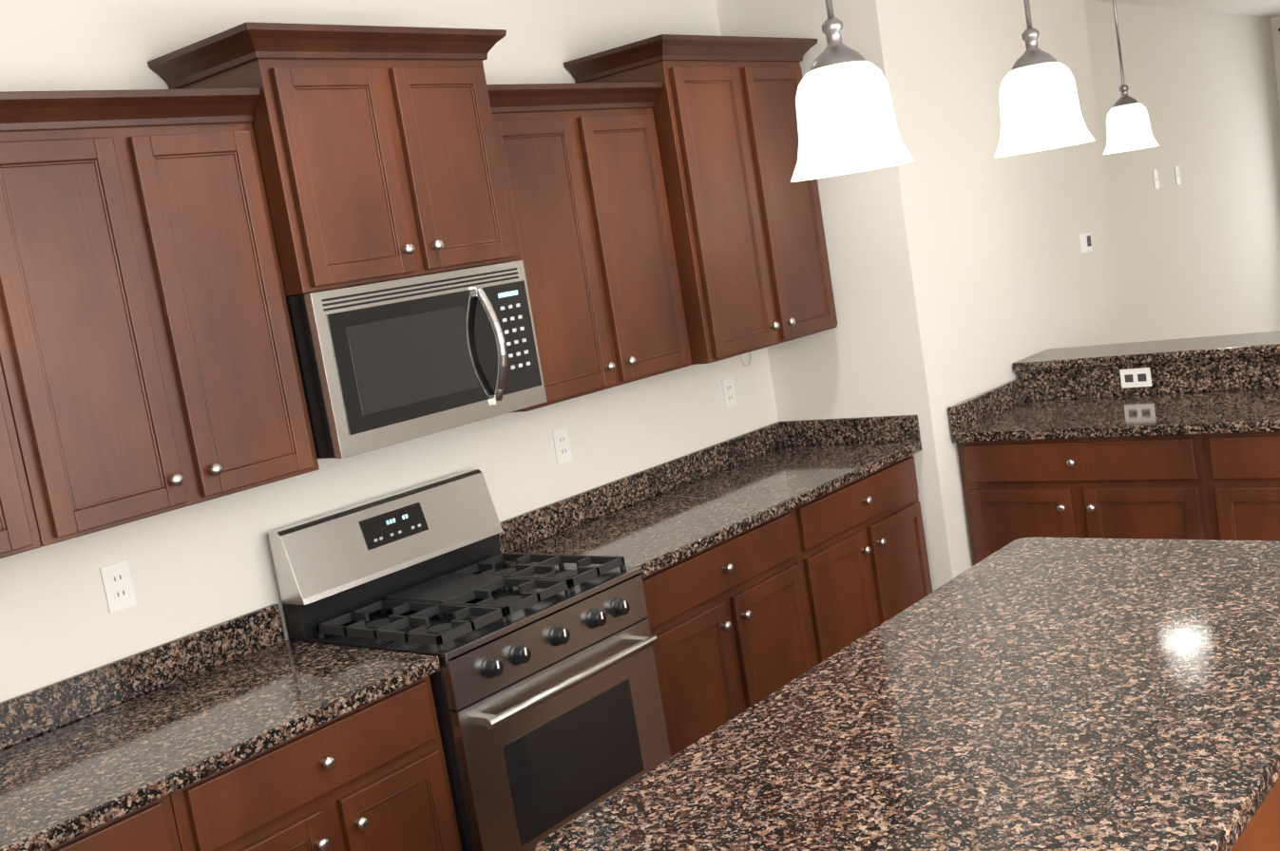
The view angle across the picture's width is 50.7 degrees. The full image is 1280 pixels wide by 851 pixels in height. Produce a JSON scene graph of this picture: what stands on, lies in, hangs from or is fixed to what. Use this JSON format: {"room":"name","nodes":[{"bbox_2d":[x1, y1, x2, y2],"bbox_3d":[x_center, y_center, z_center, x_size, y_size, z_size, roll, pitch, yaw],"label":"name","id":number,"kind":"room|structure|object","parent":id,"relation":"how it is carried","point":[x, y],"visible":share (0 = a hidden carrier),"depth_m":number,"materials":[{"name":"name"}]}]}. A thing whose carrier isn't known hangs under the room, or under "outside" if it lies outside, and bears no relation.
{"room":"kitchen","nodes":[
{"label":"kitchen","id":0,"kind":"room"},
{"bbox_2d":[0,0,778,703],"bbox_3d":[-1.093,0.133,3.706,0.120,2.750,4.990,-3,10,40],"label":"wall","id":1,"kind":"structure","parent":0,"point":[198,566],"depth_m":3.74,"materials":[{"name":"white paint"}]},
{"bbox_2d":[0,293,57,558],"bbox_3d":[-1.752,-0.109,2.582,0.335,0.952,0.914,-3,10,40],"label":"upper cabinet","id":2,"kind":"object","parent":1,"relation":"attached to","point":[26,524],"depth_m":2.85,"materials":[{"name":"brown wood"}]},
{"bbox_2d":[99,559,136,613],"bbox_3d":[-1.293,0.399,3.353,0.008,0.116,0.072,-3,10,40],"label":"outlet","id":3,"kind":"object","parent":1,"relation":"attached to","point":[118,585],"visible":1,"depth_m":3.35,"materials":[{"name":"white plastic"}]},
{"bbox_2d":[0,88,319,542],"bbox_3d":[-1.235,-0.274,3.204,0.335,0.952,0.736,-3,10,40],"label":"upper cabinet","id":4,"kind":"object","parent":1,"relation":"attached to","point":[149,366],"depth_m":3.08,"materials":[{"name":"brown wood"}]},
{"bbox_2d":[147,21,516,297],"bbox_3d":[-0.771,-0.713,3.698,0.442,0.647,0.877,-3,10,40],"label":"upper cabinet","id":5,"kind":"object","parent":1,"relation":"attached to","point":[377,153],"visible":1,"depth_m":3.50,"materials":[{"name":"brown wood"}]},
{"bbox_2d":[286,260,547,458],"bbox_3d":[-0.670,-0.191,3.753,0.484,0.418,0.758,-3,10,40],"label":"microwave","id":6,"kind":"object","parent":5,"relation":"attached to","point":[387,363],"visible":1,"depth_m":3.57,"materials":[{"name":"silver metal"}]},
{"bbox_2d":[551,427,572,464],"bbox_3d":[-0.264,0.069,4.593,0.008,0.116,0.072,-3,10,40],"label":"outlet","id":7,"kind":"object","parent":1,"relation":"attached to","point":[562,445],"visible":1,"depth_m":4.59,"materials":[{"name":"white plastic"}]},
{"bbox_2d":[469,81,692,412],"bbox_3d":[-0.252,-0.586,4.360,0.372,0.952,0.831,-3,10,40],"label":"upper cabinet","id":8,"kind":"object","parent":1,"relation":"attached to","point":[585,193],"visible":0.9,"depth_m":4.25,"materials":[{"name":"brown wood"}]},
{"bbox_2d":[563,34,837,364],"bbox_3d":[0.289,-0.824,4.962,0.442,1.092,0.959,-3,10,40],"label":"upper cabinet","id":9,"kind":"object","parent":1,"relation":"attached to","point":[748,231],"visible":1,"depth_m":4.73,"materials":[{"name":"brown wood"}]},
{"bbox_2d":[740,352,751,366],"bbox_3d":[0.424,-0.291,5.418,0.004,0.112,0.073,-3,10,40],"label":"wire","id":10,"kind":"object","parent":9,"relation":"hanging from","point":[750,362],"visible":0.5,"depth_m":5.43,"materials":[{"name":"white plastic"}]},
{"bbox_2d":[721,377,737,409],"bbox_3d":[0.353,-0.129,5.335,0.008,0.116,0.072,-3,10,40],"label":"outlet","id":11,"kind":"object","parent":1,"relation":"attached to","point":[729,392],"visible":1,"depth_m":5.33,"materials":[{"name":"white plastic"}]},
{"bbox_2d":[715,0,1123,592],"bbox_3d":[1.374,-0.586,6.130,0.820,2.750,2.040,-3,10,40],"label":"wall block","id":12,"kind":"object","parent":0,"point":[963,268],"visible":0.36,"depth_m":5.35,"materials":[{"name":"white paint"}]},
{"bbox_2d":[1079,231,1092,253],"bbox_3d":[2.095,-0.859,6.348,0.021,0.090,0.090,-3,10,40],"label":"switch","id":13,"kind":"object","parent":12,"relation":"attached to","point":[1085,238],"visible":1,"depth_m":6.32,"materials":[{"name":"white plastic"}]},
{"bbox_2d":[1084,0,1279,343],"bbox_3d":[3.374,-1.263,8.814,0.470,2.750,4.780,-3,10,40],"label":"wall","id":14,"kind":"structure","parent":0,"point":[1196,253],"depth_m":8.68,"materials":[{"name":"white paint"}]},
{"bbox_2d":[1152,169,1159,189],"bbox_3d":[3.109,-1.484,8.139,0.012,0.116,0.072,-3,10,40],"label":"switch plate","id":15,"kind":"object","parent":14,"relation":"attached to","point":[1155,179],"visible":1,"depth_m":8.13,"materials":[{"name":"white plastic"}]},
{"bbox_2d":[1174,165,1181,185],"bbox_3d":[3.360,-1.564,8.440,0.012,0.116,0.072,-3,10,40],"label":"switch plate","id":16,"kind":"object","parent":14,"relation":"attached to","point":[1177,175],"visible":0.98,"depth_m":8.43,"materials":[{"name":"white plastic"}]},
{"bbox_2d":[1088,0,1279,18],"bbox_3d":[2.884,-2.052,4.347,5.540,0.100,11.810,-3,10,40],"label":"ceiling","id":17,"kind":"structure","parent":0,"point":[1268,9],"depth_m":8.81,"materials":[{"name":"white paint"}]},
{"bbox_2d":[790,0,914,181],"bbox_3d":[0.276,-0.841,2.145,0.202,0.874,0.202,-3,10,40],"label":"pendant light","id":18,"kind":"object","parent":17,"relation":"hanging from","point":[846,119],"visible":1,"depth_m":2.13,"materials":[{"name":"white glass"}]},
{"bbox_2d":[993,0,1094,157],"bbox_3d":[0.764,-0.998,2.733,0.202,0.874,0.202,-3,10,40],"label":"pendant light","id":19,"kind":"object","parent":17,"relation":"hanging from","point":[1040,108],"visible":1,"depth_m":2.72,"materials":[{"name":"white glass"}]},
{"bbox_2d":[1103,0,1158,154],"bbox_3d":[1.788,-1.470,5.061,0.202,0.874,0.202,-3,10,40],"label":"pendant light","id":20,"kind":"object","parent":17,"relation":"hanging from","point":[1128,126],"visible":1,"depth_m":5.05,"materials":[{"name":"white glass"}]},
{"bbox_2d":[1270,16,1279,110],"bbox_3d":[6.901,-1.837,8.824,4.950,2.750,0.120,-3,10,40],"label":"wall","id":21,"kind":"structure","parent":0,"point":[1275,24],"depth_m":10.21,"materials":[{"name":"white paint"}]},
{"bbox_3d":[1.812,1.217,2.877,5.540,0.080,6.940,-3,10,40],"label":"floor","id":22,"kind":"structure","parent":0,"visible":0},
{"bbox_2d":[45,675,461,850],"bbox_3d":[-1.195,1.211,2.917,0.652,0.875,1.709,-3,10,40],"label":"base cabinet","id":23,"kind":"object","parent":22,"relation":"on","point":[372,776],"depth_m":3.07,"materials":[{"name":"brown wood"}]},
{"bbox_2d":[0,414,922,850],"bbox_3d":[-0.693,0.526,3.558,0.645,0.140,4.864,-3,10,40],"label":"countertop","id":24,"kind":"structure","parent":23,"relation":"on","point":[85,752],"depth_m":3.36,"materials":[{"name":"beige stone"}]},
{"bbox_2d":[267,469,670,850],"bbox_3d":[-0.406,0.794,3.796,0.702,1.215,0.758,-3,10,40],"label":"gas range","id":25,"kind":"object","parent":22,"relation":"on","point":[544,684],"visible":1,"depth_m":3.66,"materials":[{"name":"silver metal"}]},
{"bbox_2d":[641,455,932,757],"bbox_3d":[0.367,0.711,4.798,0.652,0.875,1.740,-3,10,40],"label":"base cabinet","id":26,"kind":"object","parent":22,"relation":"on","point":[739,623],"depth_m":4.47,"materials":[{"name":"brown wood"}]},
{"bbox_2d":[957,434,1204,565],"bbox_3d":[1.841,0.412,5.252,0.924,0.876,0.620,-3,10,40],"label":"base cabinet","id":27,"kind":"object","parent":22,"relation":"on","point":[1134,487],"depth_m":4.97,"materials":[{"name":"brown wood"}]},
{"bbox_2d":[948,354,1279,442],"bbox_3d":[2.127,-0.120,4.879,1.883,0.169,0.669,-3,10,40],"label":"countertop","id":28,"kind":"structure","parent":27,"relation":"on","point":[1240,394],"depth_m":5.19,"materials":[{"name":"brown stone"}]},
{"bbox_2d":[1119,367,1151,388],"bbox_3d":[1.978,-0.190,5.394,0.120,0.075,0.007,-3,10,40],"label":"outlet","id":29,"kind":"object","parent":28,"relation":"attached to","point":[1135,377],"visible":1,"depth_m":5.39,"materials":[{"name":"white plastic"}]},
{"bbox_2d":[1193,431,1279,540],"bbox_3d":[2.554,0.375,4.650,0.944,0.876,0.620,-3,10,40],"label":"base cabinet","id":30,"kind":"object","parent":22,"relation":"on","point":[1224,487],"depth_m":4.62,"materials":[{"name":"brown wood"}]},
{"bbox_2d":[1230,778,1279,850],"bbox_3d":[0.822,0.926,2.597,0.927,0.875,1.831,-3,10,40],"label":"kitchen island","id":31,"kind":"object","parent":22,"relation":"on","point":[1261,831],"depth_m":2.92,"materials":[{"name":"brown wood"}]},
{"bbox_2d":[534,537,1279,850],"bbox_3d":[0.763,0.478,2.526,0.940,0.038,1.875,-3,10,40],"label":"island countertop","id":32,"kind":"structure","parent":31,"relation":"on","point":[1058,694],"depth_m":2.31,"materials":[{"name":"brown stone"}]},
{"bbox_3d":[2.463,0.229,5.217,1.953,1.045,0.120,-3,10,40],"label":"wall","id":33,"kind":"structure","parent":22,"relation":"on","visible":0},
{"bbox_2d":[1012,330,1279,372],"bbox_3d":[2.442,-0.320,5.202,1.983,0.038,0.390,-3,10,40],"label":"peninsula bar","id":34,"kind":"object","parent":33,"relation":"on","point":[1265,343],"visible":0.96,"depth_m":5.41,"materials":[{"name":"beige stone"}]}
]}

